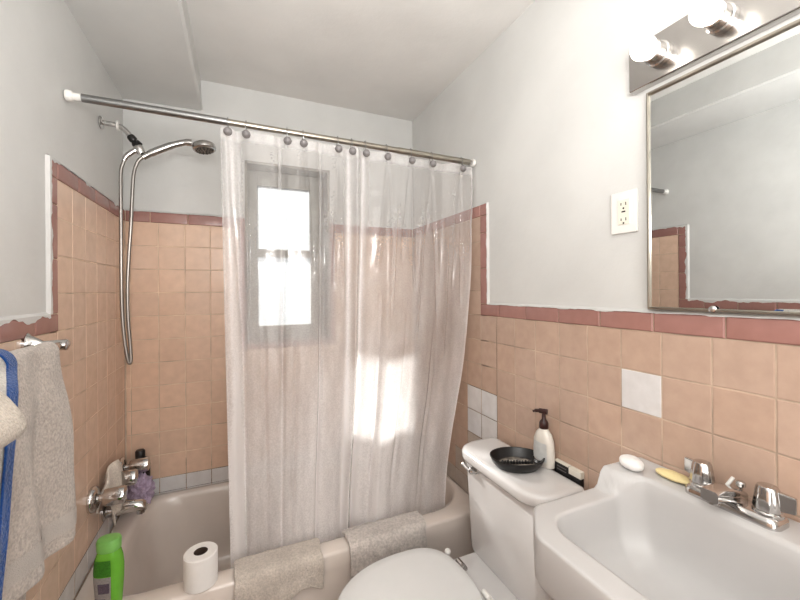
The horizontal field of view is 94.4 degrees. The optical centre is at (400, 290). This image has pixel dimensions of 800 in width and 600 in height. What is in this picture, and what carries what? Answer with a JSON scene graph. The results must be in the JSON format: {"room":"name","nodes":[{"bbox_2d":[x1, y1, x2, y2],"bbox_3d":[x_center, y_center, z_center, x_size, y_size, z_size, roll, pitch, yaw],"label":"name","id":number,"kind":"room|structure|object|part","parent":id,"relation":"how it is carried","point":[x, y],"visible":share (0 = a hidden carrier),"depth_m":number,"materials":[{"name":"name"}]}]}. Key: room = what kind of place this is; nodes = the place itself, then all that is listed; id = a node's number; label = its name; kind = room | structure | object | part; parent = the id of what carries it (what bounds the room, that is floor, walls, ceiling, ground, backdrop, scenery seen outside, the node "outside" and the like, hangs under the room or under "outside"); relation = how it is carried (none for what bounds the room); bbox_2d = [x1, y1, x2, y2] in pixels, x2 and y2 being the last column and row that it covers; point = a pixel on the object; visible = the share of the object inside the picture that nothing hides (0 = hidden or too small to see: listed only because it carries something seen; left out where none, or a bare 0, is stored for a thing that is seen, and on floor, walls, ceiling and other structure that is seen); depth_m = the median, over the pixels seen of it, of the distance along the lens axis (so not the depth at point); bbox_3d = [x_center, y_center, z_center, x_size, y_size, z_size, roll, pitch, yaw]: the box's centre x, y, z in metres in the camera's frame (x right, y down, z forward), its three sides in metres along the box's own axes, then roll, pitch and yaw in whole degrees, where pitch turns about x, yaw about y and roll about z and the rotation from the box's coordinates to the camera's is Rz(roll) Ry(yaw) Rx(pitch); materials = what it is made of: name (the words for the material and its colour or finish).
{"room":"bathroom","nodes":[
{"label":"bathroom","id":0,"kind":"room"},
{"bbox_2d":[0,0,125,599],"bbox_3d":[-0.771,0.158,0.424,0.125,2.410,2.750,0,0,-24],"label":"wall","id":1,"kind":"structure","parent":0,"point":[59,171],"depth_m":1.14,"materials":[{"name":"paint"}]},
{"bbox_2d":[0,349,18,599],"bbox_3d":[-0.628,0.341,0.477,0.142,0.481,0.436,0,0,-24],"label":"striped towel","id":2,"kind":"object","parent":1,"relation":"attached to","point":[8,361],"visible":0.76,"depth_m":0.58,"materials":[{"name":"blue fabric"}]},
{"bbox_2d":[0,392,26,449],"bbox_3d":[-0.472,0.131,0.356,0.082,0.125,0.253,0,0,-10],"label":"hand towel","id":3,"kind":"object","parent":2,"relation":"on","point":[13,423],"visible":1,"depth_m":0.45,"materials":[{"name":"beige fabric"}]},
{"bbox_2d":[21,333,70,349],"bbox_3d":[-0.713,0.136,0.538,0.085,0.068,0.894,0,0,-24],"label":"towel bar","id":4,"kind":"object","parent":1,"relation":"attached to","point":[28,340],"visible":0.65,"depth_m":0.91,"materials":[{"name":"silver metal"}]},
{"bbox_2d":[2,342,76,599],"bbox_3d":[-0.726,0.440,0.669,0.088,0.644,0.465,0,0,-24],"label":"bath towel","id":5,"kind":"object","parent":4,"relation":"hanging from","point":[43,513],"visible":0.75,"depth_m":0.78,"materials":[{"name":"beige fabric"}]},
{"bbox_2d":[86,485,127,513],"bbox_3d":[-1.040,0.733,1.320,0.106,0.088,0.088,0,0,-24],"label":"tap","id":6,"kind":"object","parent":1,"relation":"attached to","point":[116,495],"visible":1,"depth_m":1.30,"materials":[{"name":"silver metal"}]},
{"bbox_3d":[-1.063,0.733,1.310,0.030,0.024,0.024,0,0,-24],"label":"stem","id":7,"kind":"part","parent":6,"relation":"part of","materials":[{"name":"silver metal"}]},
{"bbox_3d":[-1.023,0.733,1.326,0.069,0.061,0.060,0,0,-24],"label":"handle","id":8,"kind":"part","parent":6,"relation":"part of","materials":[{"name":"silver metal"}]},
{"bbox_2d":[104,469,138,485],"bbox_3d":[-1.115,0.753,1.486,0.101,0.076,0.076,0,0,-24],"label":"tap","id":9,"kind":"object","parent":1,"relation":"attached to","point":[129,477],"visible":0.34,"depth_m":1.48,"materials":[{"name":"silver metal"}]},
{"bbox_2d":[96,459,126,525],"bbox_3d":[-1.111,0.765,1.438,0.054,0.200,0.232,0,0,-24],"label":"washcloth","id":10,"kind":"object","parent":9,"relation":"hanging from","point":[113,477],"visible":0.67,"depth_m":1.41,"materials":[{"name":"white fabric"}]},
{"bbox_3d":[-1.098,0.753,1.493,0.064,0.061,0.060,0,0,-24],"label":"handle","id":11,"kind":"part","parent":9,"relation":"part of","materials":[{"name":"silver metal"}]},
{"bbox_2d":[101,499,146,521],"bbox_3d":[-1.082,0.853,1.459,0.139,0.068,0.068,0,0,-24],"label":"tub spout","id":12,"kind":"object","parent":1,"relation":"attached to","point":[139,505],"visible":0.82,"depth_m":1.45,"materials":[{"name":"silver metal"}]},
{"bbox_2d":[119,457,150,472],"bbox_3d":[-1.175,0.774,1.637,0.113,0.088,0.088,0,0,-24],"label":"tap","id":13,"kind":"object","parent":1,"relation":"attached to","point":[142,464],"visible":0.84,"depth_m":1.62,"materials":[{"name":"silver metal"}]},
{"bbox_2d":[98,116,215,364],"bbox_3d":[-0.966,-0.191,1.499,0.398,0.961,0.091,0,0,-24],"label":"shower","id":14,"kind":"object","parent":1,"relation":"attached to","point":[203,147],"visible":1,"depth_m":1.45,"materials":[{"name":"silver metal"}]},
{"bbox_3d":[-1.098,-0.622,1.445,0.113,0.069,0.019,0,0,-24],"label":"shower arm","id":15,"kind":"part","parent":14,"relation":"part of","materials":[{"name":"silver metal"}]},
{"bbox_2d":[116,120,119,130],"bbox_3d":[-1.101,-0.644,1.444,0.009,0.038,0.038,0,0,-24],"label":"washer","id":16,"kind":"object","parent":14,"relation":"in","point":[117,122],"depth_m":1.43,"materials":[{"name":"plastic"}]},
{"bbox_3d":[-0.952,-0.576,1.509,0.178,0.107,0.028,0,0,-24],"label":"shower handle","id":17,"kind":"part","parent":14,"relation":"part of","materials":[{"name":"metal"}]},
{"bbox_2d":[64,89,475,166],"bbox_3d":[-0.342,-0.590,1.409,1.468,0.059,0.035,0,0,-22],"label":"curtain rod","id":18,"kind":"object","parent":1,"relation":"attached to","point":[69,96],"visible":1,"depth_m":1.31,"materials":[{"name":"metal"}]},
{"bbox_2d":[223,117,231,135],"bbox_3d":[-0.603,-0.574,1.294,0.029,0.071,0.051,0,0,-24],"label":"curtain ring","id":19,"kind":"object","parent":18,"relation":"hanging from","point":[227,130],"visible":0.98,"depth_m":1.28,"materials":[{"name":"metal"}]},
{"bbox_2d":[221,127,471,567],"bbox_3d":[-0.159,0.242,1.515,1.032,1.635,0.107,0,0,-24],"label":"shower curtain","id":20,"kind":"object","parent":19,"relation":"hanging from","point":[358,442],"visible":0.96,"depth_m":1.48,"materials":[{"name":"white plastic"}]},
{"bbox_2d":[242,120,250,138],"bbox_3d":[-0.549,-0.573,1.316,0.029,0.071,0.051,0,0,-24],"label":"curtain ring","id":21,"kind":"object","parent":18,"relation":"hanging from","point":[246,134],"visible":0.97,"depth_m":1.30,"materials":[{"name":"grey plastic"}]},
{"bbox_2d":[283,135,291,144],"bbox_3d":[-0.419,-0.571,1.369,0.029,0.071,0.051,0,0,-24],"label":"curtain ring","id":22,"kind":"object","parent":18,"relation":"hanging from","point":[287,140],"visible":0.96,"depth_m":1.35,"materials":[{"name":"grey plastic"}]},
{"bbox_2d":[300,131,307,146],"bbox_3d":[-0.365,-0.571,1.391,0.029,0.071,0.051,0,0,-24],"label":"curtain ring","id":23,"kind":"object","parent":18,"relation":"hanging from","point":[303,142],"visible":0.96,"depth_m":1.37,"materials":[{"name":"grey plastic"}]},
{"bbox_2d":[335,136,342,152],"bbox_3d":[-0.243,-0.569,1.441,0.029,0.071,0.051,0,0,-24],"label":"curtain ring","id":24,"kind":"object","parent":18,"relation":"hanging from","point":[338,148],"visible":0.94,"depth_m":1.42,"materials":[{"name":"grey plastic"}]},
{"bbox_2d":[349,138,355,154],"bbox_3d":[-0.192,-0.569,1.462,0.029,0.071,0.051,0,0,-24],"label":"curtain ring","id":25,"kind":"object","parent":18,"relation":"hanging from","point":[352,150],"visible":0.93,"depth_m":1.44,"materials":[{"name":"grey plastic"}]},
{"bbox_2d":[363,141,369,156],"bbox_3d":[-0.140,-0.568,1.483,0.029,0.071,0.051,0,0,-24],"label":"curtain ring","id":26,"kind":"object","parent":18,"relation":"hanging from","point":[366,152],"visible":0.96,"depth_m":1.47,"materials":[{"name":"grey plastic"}]},
{"bbox_2d":[384,144,390,159],"bbox_3d":[-0.056,-0.567,1.518,0.029,0.071,0.051,0,0,-24],"label":"curtain ring","id":27,"kind":"object","parent":18,"relation":"hanging from","point":[387,156],"visible":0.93,"depth_m":1.50,"materials":[{"name":"grey plastic"}]},
{"bbox_2d":[409,148,415,163],"bbox_3d":[0.044,-0.566,1.559,0.029,0.071,0.051,0,0,-24],"label":"curtain ring","id":28,"kind":"object","parent":18,"relation":"hanging from","point":[412,160],"visible":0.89,"depth_m":1.54,"materials":[{"name":"grey plastic"}]},
{"bbox_2d":[429,152,436,166],"bbox_3d":[0.135,-0.565,1.596,0.029,0.071,0.051,0,0,-24],"label":"curtain ring","id":29,"kind":"object","parent":18,"relation":"hanging from","point":[433,163],"visible":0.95,"depth_m":1.58,"materials":[{"name":"grey plastic"}]},
{"bbox_2d":[459,157,465,171],"bbox_3d":[0.273,-0.563,1.652,0.029,0.071,0.051,0,0,-24],"label":"curtain ring","id":30,"kind":"object","parent":18,"relation":"hanging from","point":[463,167],"visible":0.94,"depth_m":1.63,"materials":[{"name":"grey plastic"}]},
{"bbox_2d":[64,0,202,110],"bbox_3d":[-0.580,-0.970,0.512,0.326,0.157,2.754,0,0,-24],"label":"ceiling","id":31,"kind":"structure","parent":0,"point":[146,48],"depth_m":1.35,"materials":[{"name":"paint"}]},
{"bbox_2d":[123,80,412,499],"bbox_3d":[-0.635,0.157,2.090,1.710,2.410,0.205,0,0,-24],"label":"wall","id":32,"kind":"structure","parent":0,"point":[176,395],"depth_m":1.85,"materials":[{"name":"paint"}]},
{"bbox_2d":[244,160,330,343],"bbox_3d":[-0.640,-0.203,2.094,0.443,0.950,0.196,0,0,-24],"label":"window","id":33,"kind":"structure","parent":32,"relation":"in","point":[287,208],"depth_m":2.09,"materials":[{"name":"glass"}]},
{"bbox_3d":[-0.665,-0.405,2.113,0.292,0.363,0.001,0,0,-24],"label":"pane","id":34,"kind":"part","parent":33,"relation":"part of","materials":[{"name":"glass"}]},
{"bbox_3d":[-0.649,0.002,2.084,0.292,0.385,0.001,0,0,-24],"label":"pane","id":35,"kind":"part","parent":33,"relation":"part of","materials":[{"name":"glass"}]},
{"bbox_3d":[-0.653,-0.426,2.119,0.415,0.476,0.030,0,0,-24],"label":"sash","id":36,"kind":"part","parent":33,"relation":"part of","materials":[{"name":"glass"}]},
{"bbox_3d":[-0.637,0.014,2.090,0.415,0.488,0.030,0,0,-24],"label":"sash","id":37,"kind":"part","parent":33,"relation":"part of","materials":[{"name":"glass"}]},
{"bbox_2d":[186,0,534,120],"bbox_3d":[-0.077,-1.101,0.796,1.710,0.100,3.110,0,0,-24],"label":"ceiling","id":38,"kind":"structure","parent":0,"point":[389,58],"depth_m":1.58,"materials":[{"name":"paint"}]},
{"bbox_2d":[413,0,799,522],"bbox_3d":[0.681,0.149,1.059,0.125,2.410,2.750,0,0,-24],"label":"wall","id":39,"kind":"structure","parent":0,"point":[560,321],"depth_m":1.21,"materials":[{"name":"paint"}]},
{"bbox_2d":[611,188,637,234],"bbox_3d":[0.624,-0.219,1.036,0.011,0.116,0.076,0,0,-24],"label":"wall outlet","id":40,"kind":"object","parent":39,"relation":"attached to","point":[624,205],"visible":1,"depth_m":1.03,"materials":[{"name":"white plastic"}]},
{"bbox_2d":[618,198,629,224],"bbox_3d":[0.623,-0.220,1.033,0.007,0.070,0.034,0,0,-24],"label":"receptacle","id":41,"kind":"object","parent":40,"relation":"attached to","point":[623,203],"depth_m":1.03,"materials":[{"name":"beige plastic"}]},
{"bbox_2d":[533,457,799,599],"bbox_3d":[0.540,0.679,0.694,0.438,0.466,0.487,0,0,-24],"label":"sink","id":42,"kind":"object","parent":39,"relation":"attached to","point":[632,535],"visible":0.86,"depth_m":0.77,"materials":[{"name":"white ceramic"}]},
{"bbox_2d":[619,454,643,471],"bbox_3d":[0.582,0.433,0.935,0.055,0.031,0.064,0,0,-24],"label":"soap bar","id":43,"kind":"object","parent":42,"relation":"on","point":[633,463],"visible":1,"depth_m":0.92,"materials":[{"name":"white wax"}]},
{"bbox_2d":[655,468,689,484],"bbox_3d":[0.646,0.438,0.875,0.040,0.018,0.080,0,0,-24],"label":"soap bar","id":44,"kind":"object","parent":42,"relation":"on","point":[672,475],"visible":0.91,"depth_m":0.87,"materials":[{"name":"yellow wax"}]},
{"bbox_2d":[684,457,797,531],"bbox_3d":[0.660,0.410,0.753,0.114,0.072,0.190,0,0,-24],"label":"sink faucet","id":45,"kind":"object","parent":42,"relation":"on","point":[768,505],"visible":1,"depth_m":0.72,"materials":[{"name":"silver metal"}]},
{"bbox_3d":[0.659,0.398,0.841,0.012,0.036,0.028,0,0,-10],"label":"lever","id":46,"kind":"part","parent":45,"relation":"part of","materials":[{"name":"silver metal"}]},
{"bbox_3d":[0.663,0.397,0.815,0.043,0.046,0.043,0,0,-24],"label":"handle","id":47,"kind":"part","parent":45,"relation":"part of","materials":[{"name":"silver metal"}]},
{"bbox_3d":[0.652,0.413,0.750,0.096,0.043,0.042,0,0,-24],"label":"spout","id":48,"kind":"part","parent":45,"relation":"part of","materials":[{"name":"silver metal"}]},
{"bbox_2d":[725,476,734,485],"bbox_3d":[0.698,0.411,0.790,0.023,0.033,0.007,0,0,21],"label":"stick","id":49,"kind":"object","parent":45,"relation":"on","point":[731,479],"visible":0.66,"depth_m":0.79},
{"bbox_3d":[0.706,0.412,0.769,0.017,0.036,0.017,0,0,-24],"label":"lift rod","id":50,"kind":"part","parent":45,"relation":"part of","materials":[{"name":"silver metal"}]},
{"bbox_3d":[0.707,0.397,0.714,0.043,0.046,0.043,0,0,-24],"label":"handle","id":51,"kind":"part","parent":45,"relation":"part of","materials":[{"name":"silver metal"}]},
{"bbox_3d":[0.719,0.398,0.691,0.012,0.036,0.029,0,0,-24],"label":"lever","id":52,"kind":"part","parent":45,"relation":"part of","materials":[{"name":"silver metal"}]},
{"bbox_2d":[629,0,799,94],"bbox_3d":[0.708,-0.590,0.699,0.121,0.117,0.625,0,0,-24],"label":"vanity light","id":53,"kind":"object","parent":39,"relation":"attached to","point":[710,28],"visible":1,"depth_m":0.83,"materials":[{"name":"metal"}]},
{"bbox_2d":[630,34,672,67],"bbox_3d":[0.606,-0.587,0.904,0.098,0.058,0.058,0,0,-24],"label":"bulb","id":54,"kind":"object","parent":53,"relation":"attached to","point":[655,53],"depth_m":0.89,"materials":[{"name":"white glass"}]},
{"bbox_2d":[688,0,739,35],"bbox_3d":[0.658,-0.588,0.785,0.098,0.058,0.058,0,0,-24],"label":"bulb","id":55,"kind":"object","parent":53,"relation":"attached to","point":[714,17],"depth_m":0.78,"materials":[{"name":"white glass"}]},
{"bbox_2d":[646,19,799,315],"bbox_3d":[0.762,-0.233,0.699,0.026,0.563,0.583,0,0,-24],"label":"wall mirror","id":56,"kind":"object","parent":39,"relation":"attached to","point":[723,135],"visible":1,"depth_m":0.80,"materials":[{"name":"silver glass"}]},
{"bbox_3d":[-0.062,1.409,0.796,1.710,0.100,3.110,0,0,-24],"label":"floor","id":57,"kind":"structure","parent":0,"visible":0},
{"bbox_2d":[75,475,473,599],"bbox_3d":[-0.442,1.158,1.662,1.462,0.406,0.731,0,0,-24],"label":"bathtub","id":58,"kind":"object","parent":57,"relation":"on","point":[155,542],"visible":0.3,"depth_m":1.58,"materials":[{"name":"ceramic"}]},
{"bbox_2d":[93,533,124,599],"bbox_3d":[-0.881,0.852,1.121,0.076,0.214,0.054,0,0,-5],"label":"shampoo bottle","id":59,"kind":"object","parent":58,"relation":"on","point":[109,563],"visible":1,"depth_m":1.10,"materials":[{"name":"green plastic"}]},
{"bbox_2d":[127,473,155,504],"bbox_3d":[-1.149,0.884,1.645,0.111,0.155,0.087,0,0,-24],"label":"sponge","id":60,"kind":"object","parent":58,"relation":"on","point":[144,487],"visible":0.74,"depth_m":1.62,"materials":[{"name":"purple plastic"}]},
{"bbox_2d":[135,448,149,475],"bbox_3d":[-1.187,0.844,1.697,0.068,0.233,0.050,0,0,-24],"label":"shampoo bottle","id":61,"kind":"object","parent":58,"relation":"on","point":[140,453],"visible":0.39,"depth_m":1.69,"materials":[{"name":"black plastic"}]},
{"bbox_2d":[183,541,217,593],"bbox_3d":[-0.655,0.905,1.216,0.100,0.103,0.100,0,0,-24],"label":"toilet roll","id":62,"kind":"object","parent":58,"relation":"on","point":[200,561],"visible":1,"depth_m":1.18,"materials":[{"name":"paper"}]},
{"bbox_2d":[234,538,323,599],"bbox_3d":[-0.428,1.057,1.310,0.298,0.241,0.124,0,0,-24],"label":"bath mat","id":63,"kind":"object","parent":58,"relation":"on","point":[280,573],"visible":1,"depth_m":1.28,"materials":[{"name":"beige fabric"}]},
{"bbox_2d":[342,511,426,579],"bbox_3d":[-0.059,1.027,1.471,0.328,0.194,0.128,0,0,-24],"label":"bath mat","id":64,"kind":"object","parent":58,"relation":"on","point":[369,542],"visible":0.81,"depth_m":1.43,"materials":[{"name":"beige fabric"}]},
{"bbox_2d":[338,437,584,599],"bbox_3d":[0.154,0.980,1.192,0.730,0.756,0.450,0,0,-24],"label":"toilet","id":65,"kind":"object","parent":57,"relation":"on","point":[501,566],"visible":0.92,"depth_m":1.21,"materials":[{"name":"porcelain"},{"name":"chrome"}]},
{"bbox_3d":[0.021,0.934,1.128,0.437,0.024,0.368,0,0,-24],"label":"seat lid","id":66,"kind":"part","parent":65,"relation":"part of","materials":[{"name":"plastic"}]},
{"bbox_3d":[0.259,0.667,1.392,0.033,0.032,0.068,0,0,-24],"label":"flush lever","id":67,"kind":"part","parent":65,"relation":"part of","materials":[{"name":"silver metal"}]},
{"bbox_3d":[0.409,0.816,1.298,0.176,0.351,0.406,0,0,-24],"label":"tank","id":68,"kind":"part","parent":65,"relation":"part of","materials":[{"name":"white ceramic"}]},
{"bbox_2d":[490,447,544,473],"bbox_3d":[0.398,0.582,1.269,0.176,0.036,0.152,0,0,-24],"label":"ashtray","id":69,"kind":"object","parent":65,"relation":"on","point":[520,460],"visible":1,"depth_m":1.28,"materials":[{"name":"black plastic"}]},
{"bbox_3d":[0.389,0.620,1.295,0.200,0.040,0.450,0,0,-24],"label":"tank lid","id":70,"kind":"part","parent":65,"relation":"part of","materials":[{"name":"white ceramic"}]},
{"bbox_2d":[532,408,554,469],"bbox_3d":[0.494,0.503,1.278,0.044,0.193,0.085,0,0,-24],"label":"lotion bottle","id":71,"kind":"object","parent":65,"relation":"on","point":[543,446],"visible":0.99,"depth_m":1.26,"materials":[{"name":"plastic"}]},
{"bbox_2d":[555,458,583,487],"bbox_3d":[0.547,0.611,1.206,0.016,0.088,0.105,0,0,-24],"label":"box","id":72,"kind":"object","parent":65,"relation":"on","point":[563,468],"visible":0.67,"depth_m":1.19,"materials":[{"name":"black cardboard"}]},
{"bbox_3d":[0.537,0.570,1.228,0.016,0.004,0.058,0,0,-24],"label":"carton panel","id":73,"kind":"part","parent":72,"relation":"part of","materials":[{"name":"white cardboard"}]},
{"bbox_3d":[0.558,0.578,1.179,0.016,0.022,0.046,0,0,-24],"label":"carton panel","id":74,"kind":"part","parent":72,"relation":"part of","materials":[{"name":"white cardboard"}]}
]}

